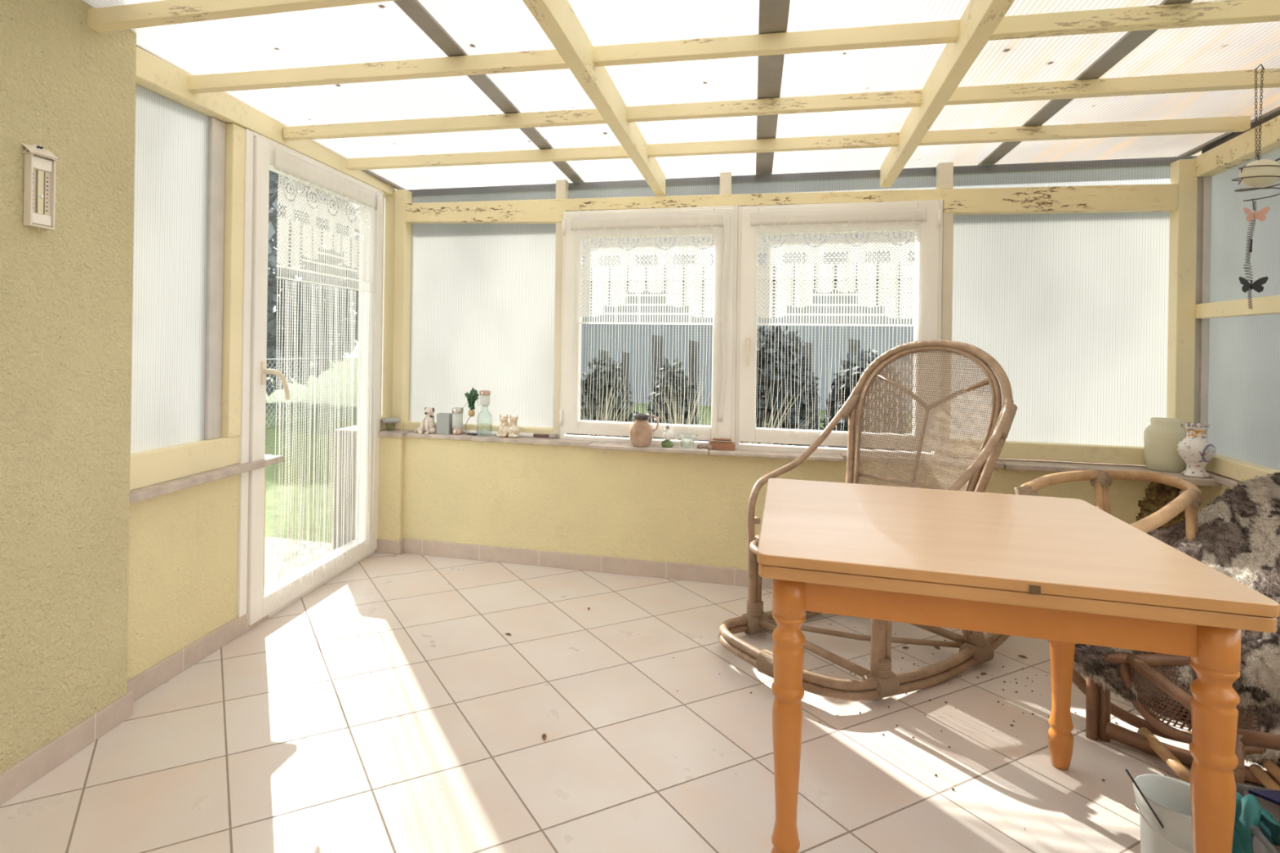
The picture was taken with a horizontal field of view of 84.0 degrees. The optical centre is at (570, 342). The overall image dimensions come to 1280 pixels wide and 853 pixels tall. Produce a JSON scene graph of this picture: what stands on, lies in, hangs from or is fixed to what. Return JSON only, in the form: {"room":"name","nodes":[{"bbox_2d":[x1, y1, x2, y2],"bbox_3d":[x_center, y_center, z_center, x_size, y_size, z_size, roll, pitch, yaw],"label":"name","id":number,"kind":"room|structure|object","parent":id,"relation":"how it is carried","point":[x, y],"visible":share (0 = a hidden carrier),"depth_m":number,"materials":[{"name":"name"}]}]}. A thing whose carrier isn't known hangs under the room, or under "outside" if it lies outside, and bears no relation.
{"room":"sunroom","nodes":[
{"label":"sunroom","id":0,"kind":"room"},
{"bbox_2d":[0,0,136,773],"bbox_3d":[-1.719,-0.143,0.808,0.584,2.600,2.909,1,0,14],"label":"wall","id":1,"kind":"structure","parent":0,"point":[68,86],"depth_m":1.95,"materials":[{"name":"paint"}]},
{"bbox_2d":[21,142,60,229],"bbox_3d":[-1.387,-0.408,1.853,0.034,0.215,0.086,1,0,9],"label":"thermometer","id":2,"kind":"object","parent":1,"relation":"attached to","point":[39,181],"visible":1,"depth_m":1.85,"materials":[{"name":"plastic"}]},
{"bbox_2d":[0,691,133,805],"bbox_3d":[-1.587,1.122,0.774,0.011,0.075,2.894,1,0,9],"label":"baseboard","id":3,"kind":"structure","parent":1,"relation":"attached to","point":[25,772],"depth_m":1.95,"materials":[{"name":"tile"}]},
{"bbox_2d":[87,0,394,31],"bbox_3d":[0.351,-0.898,1.618,3.751,0.050,0.042,1,0,13],"label":"ceiling beam","id":4,"kind":"structure","parent":1,"relation":"attached to","point":[163,12],"depth_m":1.94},
{"bbox_2d":[135,46,395,195],"bbox_3d":[-1.249,-0.896,3.132,0.080,0.096,1.980,1,0,11],"label":"ceiling beam","id":5,"kind":"structure","parent":1,"relation":"attached to","point":[154,73],"depth_m":2.68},
{"bbox_2d":[361,169,406,190],"bbox_3d":[-1.587,-0.965,1.805,0.030,0.139,4.900,1,0,14],"label":"ceiling beam","id":6,"kind":"structure","parent":1,"relation":"attached to","point":[392,184],"depth_m":3.93,"materials":[{"name":"grey metal"}]},
{"bbox_2d":[127,466,266,680],"bbox_3d":[-1.466,0.834,2.584,0.210,0.655,0.830,1,0,11],"label":"wall","id":7,"kind":"structure","parent":0,"point":[184,543],"depth_m":2.50,"materials":[{"name":"paint"}]},
{"bbox_2d":[130,83,210,453],"bbox_3d":[-1.422,-0.243,2.420,0.010,1.230,0.520,1,0,11],"label":"window","id":8,"kind":"structure","parent":7,"relation":"in","point":[171,137],"depth_m":2.47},
{"bbox_2d":[129,435,239,490],"bbox_3d":[-1.402,0.423,2.516,0.060,0.112,0.720,1,0,11],"label":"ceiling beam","id":9,"kind":"structure","parent":7,"relation":"attached to","point":[152,467],"depth_m":2.50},
{"bbox_2d":[126,612,268,702],"bbox_3d":[-1.350,1.125,2.616,0.013,0.075,0.740,1,0,11],"label":"baseboard","id":10,"kind":"structure","parent":7,"relation":"attached to","point":[147,681],"depth_m":2.52,"materials":[{"name":"tile"}]},
{"bbox_2d":[129,454,283,503],"bbox_3d":[-1.432,0.493,2.614,0.255,0.028,0.860,1,0,11],"label":"trim ledge","id":11,"kind":"object","parent":7,"relation":"on","point":[159,489],"visible":0.26,"depth_m":2.53,"materials":[{"name":"grey stone"}]},
{"bbox_2d":[204,117,225,439],"bbox_3d":[-1.366,-0.240,2.697,0.040,1.215,0.075,1,0,11],"label":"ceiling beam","id":12,"kind":"structure","parent":7,"relation":"attached to","point":[216,161],"depth_m":2.68,"materials":[{"name":"wood"}]},
{"bbox_2d":[221,123,244,437],"bbox_3d":[-1.337,-0.240,2.769,0.070,1.215,0.072,1,0,11],"label":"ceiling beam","id":13,"kind":"structure","parent":7,"relation":"attached to","point":[234,133],"depth_m":2.74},
{"bbox_2d":[237,128,383,625],"bbox_3d":[-1.177,0.159,3.380,0.145,2.012,1.190,1,0,11],"label":"door","id":14,"kind":"structure","parent":7,"relation":"in","point":[260,150],"depth_m":3.29,"materials":[{"name":"white plastic"}]},
{"bbox_2d":[271,146,379,600],"bbox_3d":[-1.145,0.159,3.388,0.020,1.936,0.928,1,0,11],"label":"lace curtain","id":15,"kind":"object","parent":14,"relation":"hanging from","point":[286,162],"visible":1,"depth_m":3.31,"materials":[{"name":"fabric"}]},
{"bbox_2d":[377,436,404,540],"bbox_3d":[-1.119,0.839,3.970,0.382,0.655,0.060,1,0,14],"label":"wall pillar","id":16,"kind":"structure","parent":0,"point":[391,451],"depth_m":3.91,"materials":[{"name":"paint"}]},
{"bbox_2d":[374,538,403,555],"bbox_3d":[-1.011,1.130,3.923,0.162,0.075,0.045,1,0,14],"label":"baseboard","id":17,"kind":"structure","parent":16,"relation":"attached to","point":[384,546],"depth_m":3.90,"materials":[{"name":"tile"}]},
{"bbox_2d":[479,390,490,406],"bbox_3d":[-0.466,0.383,3.835,0.086,0.246,0.086,1,0,14],"label":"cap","id":18,"kind":"object","parent":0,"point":[484,394],"visible":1,"depth_m":3.81,"materials":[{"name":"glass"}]},
{"bbox_2d":[0,552,1279,852],"bbox_3d":[0.298,1.247,1.313,4.240,0.120,4.900,1,0,14],"label":"floor","id":19,"kind":"structure","parent":0,"point":[390,707],"depth_m":2.08,"materials":[{"name":"tile"}]},
{"bbox_2d":[718,339,1017,702],"bbox_3d":[1.182,0.591,2.805,1.286,1.214,0.753,1,0,-26],"label":"rocking chair","id":20,"kind":"object","parent":19,"relation":"on","point":[975,648],"visible":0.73,"depth_m":2.82,"materials":[{"name":"wicker"}]},
{"bbox_2d":[672,595,1165,829],"bbox_3d":[1.302,1.200,2.473,1.872,0.002,1.518,1,0,14],"label":"crumbs","id":21,"kind":"object","parent":19,"relation":"on","point":[1011,725],"visible":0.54,"depth_m":2.32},
{"bbox_2d":[756,478,1279,852],"bbox_3d":[0.928,0.821,1.758,0.876,0.750,0.885,1,0,17],"label":"dining table","id":22,"kind":"object","parent":19,"relation":"on","point":[1065,572],"visible":1,"depth_m":1.44,"materials":[{"name":"brown wood"}]},
{"bbox_2d":[1013,469,1279,796],"bbox_3d":[1.860,0.833,2.147,0.756,0.758,1.284,1,0,14],"label":"rattan armchair","id":23,"kind":"object","parent":19,"relation":"on","point":[1099,706],"visible":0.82,"depth_m":2.07,"materials":[{"name":"wicker"}]},
{"bbox_2d":[1073,471,1279,768],"bbox_3d":[2.010,0.797,2.229,0.806,0.770,0.808,1,0,31],"label":"fur throw","id":24,"kind":"object","parent":23,"relation":"on","point":[1237,535],"visible":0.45,"depth_m":2.18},
{"bbox_2d":[1133,774,1193,852],"bbox_3d":[1.326,1.096,1.545,0.164,0.212,0.156,1,0,14],"label":"plastic bucket","id":25,"kind":"object","parent":19,"relation":"on","point":[1169,797],"visible":0.59,"depth_m":1.55,"materials":[{"name":"white"}]},
{"bbox_2d":[1124,768,1164,828],"bbox_3d":[1.222,0.973,1.502,0.114,0.147,0.004,1,0,-15],"label":"stick","id":26,"kind":"object","parent":25,"relation":"in","point":[1126,770],"visible":1,"depth_m":1.50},
{"bbox_3d":[1.589,1.106,1.446,0.376,0.197,0.305,1,0,14],"label":"storage box","id":27,"kind":"object","parent":19,"relation":"on","visible":0},
{"bbox_2d":[1231,791,1279,852],"bbox_3d":[1.466,1.082,1.488,0.158,0.218,0.158,1,0,0],"label":"cloth","id":28,"kind":"object","parent":27,"relation":"on","point":[1250,815],"visible":0.7,"depth_m":1.49,"materials":[{"name":"fabric"}]},
{"bbox_2d":[1248,790,1279,805],"bbox_3d":[1.620,1.002,1.529,0.235,0.007,0.135,1,0,14],"label":"folder","id":29,"kind":"object","parent":27,"relation":"on","point":[1273,797],"visible":1,"depth_m":1.56,"materials":[{"name":"plastic"}]},
{"bbox_2d":[81,0,1279,190],"bbox_3d":[0.317,-0.948,1.321,4.170,0.140,5.010,1,0,14],"label":"ceiling","id":30,"kind":"structure","parent":0,"point":[381,31],"depth_m":2.42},
{"bbox_2d":[393,0,584,182],"bbox_3d":[-0.556,-0.951,1.540,0.060,0.137,4.900,1,0,14],"label":"ceiling beam","id":31,"kind":"structure","parent":30,"relation":"attached to","point":[415,10],"depth_m":2.43,"materials":[{"name":"grey metal"}]},
{"bbox_2d":[187,0,1279,93],"bbox_3d":[0.478,-0.883,2.114,3.755,0.050,0.042,1,0,12],"label":"ceiling beam","id":32,"kind":"structure","parent":30,"relation":"attached to","point":[1220,12],"depth_m":2.08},
{"bbox_2d":[755,0,790,174],"bbox_3d":[0.393,-0.937,1.296,0.080,0.137,4.900,1,0,14],"label":"ceiling beam","id":33,"kind":"structure","parent":30,"relation":"attached to","point":[773,14],"depth_m":2.36,"materials":[{"name":"grey metal"}]},
{"bbox_2d":[283,67,1279,140],"bbox_3d":[0.609,-0.867,2.623,3.753,0.050,0.042,1,0,13],"label":"ceiling beam","id":34,"kind":"structure","parent":30,"relation":"attached to","point":[1235,79],"depth_m":2.55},
{"bbox_2d":[413,166,1170,203],"bbox_3d":[0.949,-0.826,3.848,4.100,0.075,0.060,1,0,14],"label":"ceiling beam","id":35,"kind":"structure","parent":30,"relation":"attached to","point":[1161,175],"depth_m":3.64,"materials":[{"name":"grey metal"}]},
{"bbox_2d":[346,115,1250,170],"bbox_3d":[0.727,-0.853,3.085,3.753,0.050,0.042,1,0,13],"label":"ceiling beam","id":36,"kind":"structure","parent":30,"relation":"attached to","point":[1235,123],"depth_m":2.99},
{"bbox_2d":[408,155,1196,196],"bbox_3d":[0.893,-0.835,3.630,4.000,0.038,0.020,1,0,14],"label":"ceiling beam","id":37,"kind":"structure","parent":30,"relation":"attached to","point":[1150,162],"depth_m":3.53,"materials":[{"name":"metal"}]},
{"bbox_2d":[977,0,1193,165],"bbox_3d":[1.386,-0.922,1.042,0.064,0.137,4.900,1,0,14],"label":"ceiling beam","id":38,"kind":"structure","parent":30,"relation":"attached to","point":[1131,40],"depth_m":2.29,"materials":[{"name":"grey metal"}]},
{"bbox_2d":[1177,106,1279,156],"bbox_3d":[2.161,-0.910,0.843,0.030,0.139,4.900,1,0,14],"label":"ceiling beam","id":39,"kind":"structure","parent":30,"relation":"attached to","point":[1200,148],"depth_m":2.94,"materials":[{"name":"grey metal"}]},
{"bbox_2d":[1231,63,1279,309],"bbox_3d":[2.114,-0.474,2.168,0.130,0.747,0.126,1,0,14],"label":"mobile","id":40,"kind":"object","parent":30,"relation":"hanging from","point":[1258,174],"visible":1,"depth_m":2.16,"materials":[{"name":"metal"}]},
{"bbox_2d":[405,183,1177,223],"bbox_3d":[0.866,-0.684,3.580,3.706,0.155,0.070,1,0,14],"label":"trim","id":41,"kind":"structure","parent":0,"point":[1155,197],"depth_m":3.40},
{"bbox_2d":[555,179,568,199],"bbox_3d":[-0.046,-0.811,3.820,0.057,0.125,0.060,1,0,14],"label":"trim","id":42,"kind":"structure","parent":41,"relation":"on","point":[562,185],"depth_m":3.79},
{"bbox_2d":[522,0,666,195],"bbox_3d":[-0.172,-0.889,1.415,0.050,0.223,4.752,1,0,16],"label":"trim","id":43,"kind":"structure","parent":41,"relation":"on","point":[557,19],"depth_m":2.22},
{"bbox_2d":[719,172,731,194],"bbox_3d":[0.790,-0.798,3.605,0.058,0.125,0.060,1,0,14],"label":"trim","id":44,"kind":"structure","parent":41,"relation":"on","point":[725,188],"depth_m":3.58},
{"bbox_2d":[417,162,1048,202],"bbox_3d":[0.889,-0.769,3.619,3.960,0.170,0.002,1,0,14],"label":"window","id":45,"kind":"structure","parent":41,"relation":"attached to","point":[1035,162],"depth_m":3.54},
{"bbox_2d":[936,162,953,189],"bbox_3d":[1.773,-0.784,3.352,0.062,0.125,0.060,1,0,14],"label":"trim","id":46,"kind":"structure","parent":41,"relation":"on","point":[944,171],"depth_m":3.33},
{"bbox_2d":[880,0,1014,186],"bbox_3d":[0.870,-0.873,1.148,0.050,0.223,4.753,1,0,16],"label":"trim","id":47,"kind":"structure","parent":41,"relation":"on","point":[980,19],"depth_m":2.16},
{"bbox_2d":[386,430,1199,569],"bbox_3d":[0.758,0.871,3.604,4.200,0.645,0.236,1,0,14],"label":"wall","id":48,"kind":"structure","parent":0,"point":[675,508],"depth_m":3.64,"materials":[{"name":"paint"}]},
{"bbox_2d":[380,194,384,417],"bbox_3d":[-1.092,-0.139,3.996,0.042,1.410,0.052,1,0,14],"label":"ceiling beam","id":49,"kind":"structure","parent":48,"relation":"attached to","point":[384,194],"depth_m":4.01,"materials":[{"name":"metal"}]},
{"bbox_2d":[381,195,385,416],"bbox_3d":[-1.100,-0.194,4.028,0.010,1.320,0.160,1,0,11],"label":"window","id":50,"kind":"structure","parent":48,"relation":"in","point":[384,196],"depth_m":4.08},
{"bbox_2d":[380,416,387,430],"bbox_3d":[-1.093,0.461,4.022,0.065,0.068,0.145,1,0,11],"label":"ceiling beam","id":51,"kind":"structure","parent":48,"relation":"attached to","point":[383,425],"depth_m":4.01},
{"bbox_2d":[377,428,413,437],"bbox_3d":[-1.092,0.508,4.060,0.420,0.027,0.275,1,0,14],"label":"sill","id":52,"kind":"structure","parent":48,"relation":"attached to","point":[383,433],"depth_m":3.90,"materials":[{"name":"grey stone"}]},
{"bbox_2d":[381,417,399,423],"bbox_3d":[-1.015,0.459,3.976,0.100,0.074,0.100,1,0,14],"label":"dish","id":53,"kind":"object","parent":52,"relation":"on","point":[388,420],"visible":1,"depth_m":3.94,"materials":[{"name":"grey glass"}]},
{"bbox_2d":[382,189,413,429],"bbox_3d":[-1.003,-0.186,4.073,0.146,1.363,0.100,1,0,14],"label":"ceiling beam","id":54,"kind":"structure","parent":48,"relation":"attached to","point":[397,232],"depth_m":4.04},
{"bbox_2d":[404,431,475,440],"bbox_3d":[-0.696,0.516,3.974,0.390,0.023,0.245,1,0,14],"label":"sill","id":55,"kind":"structure","parent":48,"relation":"on","point":[411,434],"depth_m":3.86,"materials":[{"name":"grey stone"}]},
{"bbox_2d":[414,407,435,434],"bbox_3d":[-0.801,0.430,3.909,0.100,0.144,0.097,1,0,-31],"label":"dog figurine","id":56,"kind":"object","parent":55,"relation":"on","point":[428,424],"visible":1,"depth_m":3.89,"materials":[{"name":"ceramic"}]},
{"bbox_2d":[436,413,452,434],"bbox_3d":[-0.694,0.448,3.896,0.074,0.112,0.055,1,0,14],"label":"gift box","id":57,"kind":"object","parent":55,"relation":"on","point":[444,420],"visible":0.8,"depth_m":3.87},
{"bbox_2d":[452,407,463,435],"bbox_3d":[-0.621,0.431,3.880,0.062,0.148,0.062,1,0,14],"label":"jar","id":58,"kind":"object","parent":55,"relation":"on","point":[457,412],"visible":1,"depth_m":3.85,"materials":[{"name":"metal"}]},
{"bbox_2d":[462,386,479,435],"bbox_3d":[-0.542,0.377,3.888,0.102,0.260,0.076,1,0,14],"label":"plant","id":59,"kind":"object","parent":55,"relation":"on","point":[473,397],"visible":1,"depth_m":3.88,"materials":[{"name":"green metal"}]},
{"bbox_2d":[403,421,552,434],"bbox_3d":[-0.516,0.484,3.936,0.884,0.047,0.058,1,0,14],"label":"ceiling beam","id":60,"kind":"structure","parent":48,"relation":"attached to","point":[408,425],"depth_m":3.90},
{"bbox_2d":[408,223,555,427],"bbox_3d":[-0.500,-0.105,3.977,0.910,1.160,0.010,1,0,14],"label":"window","id":61,"kind":"structure","parent":48,"relation":"in","point":[482,295],"depth_m":3.97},
{"bbox_2d":[471,435,593,447],"bbox_3d":[-0.187,0.523,3.838,0.657,0.023,0.255,1,0,14],"label":"sill","id":62,"kind":"structure","parent":48,"relation":"on","point":[535,440],"depth_m":3.73,"materials":[{"name":"grey stone"}]},
{"bbox_2d":[496,413,519,438],"bbox_3d":[-0.333,0.448,3.795,0.131,0.128,0.069,1,0,14],"label":"cat figurine","id":63,"kind":"object","parent":62,"relation":"on","point":[512,431],"visible":1,"depth_m":3.78,"materials":[{"name":"ceramic"}]},
{"bbox_2d":[462,429,557,438],"bbox_3d":[-0.344,0.498,3.837,0.560,0.023,0.025,1,0,15],"label":"rod","id":64,"kind":"object","parent":62,"relation":"on","point":[464,432],"visible":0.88,"depth_m":3.81,"materials":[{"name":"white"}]},
{"bbox_2d":[552,222,563,438],"bbox_3d":[-0.058,-0.077,3.817,0.047,1.182,0.065,1,0,14],"label":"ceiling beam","id":65,"kind":"structure","parent":48,"relation":"attached to","point":[559,237],"depth_m":3.79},
{"bbox_2d":[401,537,773,588],"bbox_3d":[0.869,1.155,3.465,3.728,0.080,0.012,1,0,14],"label":"baseboard","id":66,"kind":"structure","parent":48,"relation":"attached to","point":[716,575],"depth_m":3.66,"materials":[{"name":"tile"}]},
{"bbox_2d":[559,205,737,446],"bbox_3d":[0.394,-0.081,3.670,0.906,1.222,0.096,1,0,14],"label":"window","id":67,"kind":"structure","parent":48,"relation":"in","point":[571,360],"depth_m":3.65,"materials":[{"name":"white plastic"}]},
{"bbox_2d":[570,211,730,442],"bbox_3d":[0.391,-0.078,3.624,0.823,1.158,0.024,1,0,14],"label":"lace curtain","id":68,"kind":"object","parent":67,"relation":"hanging from","point":[713,220],"visible":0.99,"depth_m":3.62,"materials":[{"name":"fabric"}]},
{"bbox_2d":[588,440,709,454],"bbox_3d":[0.416,0.534,3.655,0.597,0.020,0.310,1,0,14],"label":"sill","id":69,"kind":"structure","parent":48,"relation":"on","point":[679,449],"depth_m":3.53,"materials":[{"name":"grey stone"}]},
{"bbox_2d":[628,413,658,447],"bbox_3d":[0.357,0.442,3.559,0.126,0.161,0.126,1,0,-31],"label":"jug","id":70,"kind":"object","parent":69,"relation":"on","point":[641,432],"visible":1,"depth_m":3.52,"materials":[{"name":"brown ceramic"}]},
{"bbox_2d":[661,425,673,447],"bbox_3d":[0.483,0.470,3.537,0.060,0.109,0.048,1,0,14],"label":"bird ornament","id":71,"kind":"object","parent":69,"relation":"on","point":[668,435],"visible":1,"depth_m":3.52,"materials":[{"name":"white ceramic"}]},
{"bbox_2d":[708,448,844,462],"bbox_3d":[1.008,0.544,3.508,0.617,0.017,0.300,1,0,14],"label":"sill","id":72,"kind":"structure","parent":48,"relation":"on","point":[737,452],"depth_m":3.39,"materials":[{"name":"grey stone"}]},
{"bbox_2d":[707,437,734,450],"bbox_3d":[0.747,0.505,3.509,0.127,0.052,0.052,1,0,14],"label":"wooden tray","id":73,"kind":"object","parent":72,"relation":"on","point":[717,443],"visible":0.96,"depth_m":3.49,"materials":[{"name":"red wood"}]},
{"bbox_2d":[734,200,942,457],"bbox_3d":[1.283,-0.066,3.426,0.934,1.218,0.125,1,0,14],"label":"window","id":74,"kind":"structure","parent":48,"relation":"in","point":[931,229],"depth_m":3.45,"materials":[{"name":"white plastic"}]},
{"bbox_2d":[751,207,926,446],"bbox_3d":[1.268,-0.063,3.399,0.795,1.142,0.023,1,0,15],"label":"lace curtain","id":75,"kind":"object","parent":74,"relation":"hanging from","point":[911,215],"visible":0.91,"depth_m":3.40,"materials":[{"name":"fabric"}]},
{"bbox_2d":[840,453,1004,468],"bbox_3d":[1.644,0.550,3.370,0.677,0.023,0.250,1,0,14],"label":"sill","id":76,"kind":"structure","parent":48,"relation":"on","point":[998,464],"depth_m":3.27,"materials":[{"name":"grey stone"}]},
{"bbox_2d":[939,213,953,457],"bbox_3d":[1.771,-0.035,3.347,0.045,1.152,0.065,1,0,14],"label":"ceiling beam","id":77,"kind":"structure","parent":48,"relation":"attached to","point":[948,218],"depth_m":3.32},
{"bbox_2d":[950,438,1145,465],"bbox_3d":[2.215,0.502,3.234,0.887,0.077,0.060,1,0,14],"label":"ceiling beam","id":78,"kind":"structure","parent":48,"relation":"attached to","point":[1033,451],"depth_m":3.19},
{"bbox_2d":[950,211,1169,446],"bbox_3d":[2.236,-0.065,3.274,0.920,1.100,0.010,1,0,14],"label":"window","id":79,"kind":"structure","parent":48,"relation":"in","point":[1073,308],"depth_m":3.25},
{"bbox_2d":[997,458,1185,473],"bbox_3d":[2.372,0.561,3.173,0.827,0.023,0.270,1,0,14],"label":"sill","id":80,"kind":"structure","parent":48,"relation":"on","point":[1009,464],"depth_m":3.13,"materials":[{"name":"grey stone"}]},
{"bbox_2d":[1143,417,1186,472],"bbox_3d":[2.570,0.441,3.055,0.146,0.222,0.146,1,0,14],"label":"glass jar","id":81,"kind":"object","parent":80,"relation":"on","point":[1162,437],"visible":0.96,"depth_m":3.01,"materials":[{"name":"white"}]},
{"bbox_2d":[1166,158,1197,469],"bbox_3d":[2.687,-0.122,3.110,0.070,1.352,0.070,1,0,14],"label":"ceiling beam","id":82,"kind":"structure","parent":48,"relation":"attached to","point":[1183,220],"depth_m":3.08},
{"bbox_2d":[1154,471,1222,486],"bbox_3d":[2.458,0.565,2.947,0.388,0.027,0.135,1,0,14],"label":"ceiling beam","id":83,"kind":"structure","parent":48,"relation":"on","point":[1209,482],"depth_m":2.86,"materials":[{"name":"grey stone"}]},
{"bbox_2d":[1176,422,1216,478],"bbox_3d":[2.578,0.445,2.915,0.123,0.216,0.123,1,0,14],"label":"porcelain vase","id":84,"kind":"object","parent":83,"relation":"on","point":[1195,449],"visible":1,"depth_m":2.89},
{"bbox_2d":[1198,176,1211,438],"bbox_3d":[2.754,-0.092,3.073,0.030,1.270,0.030,1,0,19],"label":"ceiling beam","id":85,"kind":"structure","parent":48,"relation":"attached to","point":[1206,180],"depth_m":3.06,"materials":[{"name":"wood"}]},
{"bbox_2d":[1199,484,1231,510],"bbox_3d":[2.006,0.885,0.776,0.220,0.655,4.750,1,0,19],"label":"wall","id":86,"kind":"structure","parent":0,"point":[1208,493],"depth_m":2.93,"materials":[{"name":"paint"}]},
{"bbox_2d":[1191,157,1202,422],"bbox_3d":[2.747,-0.122,3.118,0.043,1.370,0.075,1,0,14],"label":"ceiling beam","id":87,"kind":"structure","parent":86,"relation":"attached to","point":[1199,179],"depth_m":3.08,"materials":[{"name":"metal"}]},
{"bbox_2d":[1205,470,1241,488],"bbox_3d":[2.002,0.545,0.780,0.240,0.025,4.750,1,0,19],"label":"trim ledge","id":88,"kind":"object","parent":86,"relation":"on","point":[1225,481],"depth_m":2.80,"materials":[{"name":"grey stone"}]},
{"bbox_2d":[1195,294,1279,318],"bbox_3d":[1.947,-0.145,0.813,0.045,0.063,4.770,1,0,19],"label":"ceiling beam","id":89,"kind":"structure","parent":86,"relation":"attached to","point":[1265,304],"depth_m":2.75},
{"bbox_2d":[1195,115,1279,177],"bbox_3d":[1.961,-0.774,0.811,0.065,0.090,4.770,1,0,19],"label":"ceiling beam","id":90,"kind":"structure","parent":86,"relation":"attached to","point":[1241,148],"depth_m":2.77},
{"bbox_2d":[1201,111,1279,153],"bbox_3d":[1.969,-0.831,0.809,0.040,0.025,4.770,1,0,19],"label":"ceiling beam","id":91,"kind":"structure","parent":86,"relation":"attached to","point":[1277,113],"depth_m":2.81,"materials":[{"name":"rubber"}]},
{"bbox_2d":[1204,453,1279,481],"bbox_3d":[1.940,0.493,0.812,0.060,0.067,4.770,1,0,19],"label":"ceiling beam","id":92,"kind":"structure","parent":86,"relation":"attached to","point":[1234,468],"depth_m":2.76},
{"bbox_2d":[1207,146,1279,471],"bbox_3d":[2.556,-0.110,2.459,0.010,1.260,1.360,1,0,19],"label":"window","id":93,"kind":"structure","parent":86,"relation":"in","point":[1244,364],"depth_m":2.81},
{"label":"outside","id":94,"kind":"structure","parent":0,"visible":0},
{"bbox_2d":[265,368,912,538],"bbox_3d":[6.060,1.422,23.682,60.000,0.100,41.100,1,0,14],"label":"lawn","id":95,"kind":"structure","parent":94,"point":[270,432],"depth_m":8.26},
{"bbox_2d":[265,357,306,426],"bbox_3d":[-4.911,0.685,7.453,0.050,1.050,8.000,1,0,14],"label":"fence","id":96,"kind":"object","parent":95,"relation":"on","point":[268,359],"visible":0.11,"depth_m":10.20,"materials":[{"name":"metal"}]},
{"bbox_2d":[266,170,306,396],"bbox_3d":[-6.147,-1.304,13.788,4.970,4.997,4.574,1,0,14],"label":"leafy tree","id":97,"kind":"object","parent":95,"relation":"on","point":[273,176],"visible":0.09,"depth_m":12.52,"materials":[{"name":"green plant"}]},
{"bbox_2d":[573,352,638,437],"bbox_3d":[0.272,0.679,5.704,0.553,1.217,0.503,1,0,14],"label":"evergreen shrub","id":98,"kind":"object","parent":95,"relation":"on","point":[586,388],"visible":0.34,"depth_m":5.61,"materials":[{"name":"green plant"}]},
{"bbox_2d":[575,375,639,437],"bbox_3d":[0.166,0.746,4.716,0.616,1.078,0.665,1,0,14],"label":"ornamental grass","id":99,"kind":"object","parent":95,"relation":"on","point":[603,420],"depth_m":4.66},
{"bbox_2d":[622,351,629,396],"bbox_3d":[0.500,0.686,6.502,0.064,1.208,0.050,1,0,14],"label":"fence post","id":100,"kind":"object","parent":95,"relation":"on","point":[625,355],"visible":0.29,"depth_m":6.48,"materials":[{"name":"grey wood"}]},
{"bbox_2d":[651,334,663,402],"bbox_3d":[0.785,0.615,6.429,0.100,1.359,0.050,1,0,14],"label":"fence post","id":101,"kind":"object","parent":95,"relation":"on","point":[657,356],"visible":0.29,"depth_m":6.41,"materials":[{"name":"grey wood"}]},
{"bbox_2d":[644,356,698,440],"bbox_3d":[0.811,0.707,5.730,0.467,1.177,0.461,1,0,14],"label":"evergreen shrub","id":102,"kind":"object","parent":95,"relation":"on","point":[660,401],"visible":0.38,"depth_m":5.63,"materials":[{"name":"green plant"}]},
{"bbox_2d":[645,379,711,440],"bbox_3d":[0.727,0.756,4.688,0.575,1.076,0.626,1,0,-1],"label":"ornamental grass","id":103,"kind":"object","parent":95,"relation":"on","point":[673,406],"depth_m":4.63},
{"bbox_2d":[688,340,698,439],"bbox_3d":[1.099,0.641,6.349,0.085,1.315,0.050,1,0,14],"label":"fence post","id":104,"kind":"object","parent":95,"relation":"on","point":[692,344],"visible":0.36,"depth_m":6.32,"materials":[{"name":"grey wood"}]},
{"bbox_2d":[580,231,915,413],"bbox_3d":[5.576,-0.836,16.639,14.300,4.400,5.800,1,0,14],"label":"house","id":105,"kind":"structure","parent":95,"relation":"on","point":[898,331],"depth_m":14.78,"materials":[{"name":"grey tile"}]},
{"bbox_2d":[739,384,815,445],"bbox_3d":[1.212,0.761,4.334,0.562,1.079,0.665,1,0,26],"label":"ornamental grass","id":106,"kind":"object","parent":95,"relation":"on","point":[755,442],"depth_m":4.34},
{"bbox_2d":[740,320,823,446],"bbox_3d":[1.482,0.572,5.191,0.722,1.468,0.661,1,0,14],"label":"evergreen shrub","id":107,"kind":"object","parent":95,"relation":"on","point":[765,377],"visible":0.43,"depth_m":5.01,"materials":[{"name":"green plant"}]},
{"bbox_2d":[803,342,812,371],"bbox_3d":[2.041,0.654,6.107,0.069,1.317,0.050,1,0,14],"label":"fence post","id":108,"kind":"object","parent":95,"relation":"on","point":[806,344],"visible":0.21,"depth_m":6.08,"materials":[{"name":"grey wood"}]},
{"bbox_2d":[847,338,860,359],"bbox_3d":[2.400,0.644,6.015,0.092,1.348,0.050,1,0,14],"label":"fence post","id":109,"kind":"object","parent":95,"relation":"on","point":[853,344],"visible":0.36,"depth_m":5.99,"materials":[{"name":"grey wood"}]},
{"bbox_2d":[821,347,911,450],"bbox_3d":[2.171,0.681,5.222,0.624,1.268,0.676,1,0,14],"label":"evergreen shrub","id":110,"kind":"object","parent":95,"relation":"on","point":[862,364],"visible":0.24,"depth_m":5.14,"materials":[{"name":"green plant"}]},
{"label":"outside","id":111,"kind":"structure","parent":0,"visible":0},
{"bbox_2d":[264,537,286,588],"bbox_3d":[-3.889,1.271,-3.188,1.590,0.110,15.900,1,0,14],"label":"paving","id":112,"kind":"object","parent":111,"point":[268,564],"visible":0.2,"depth_m":4.06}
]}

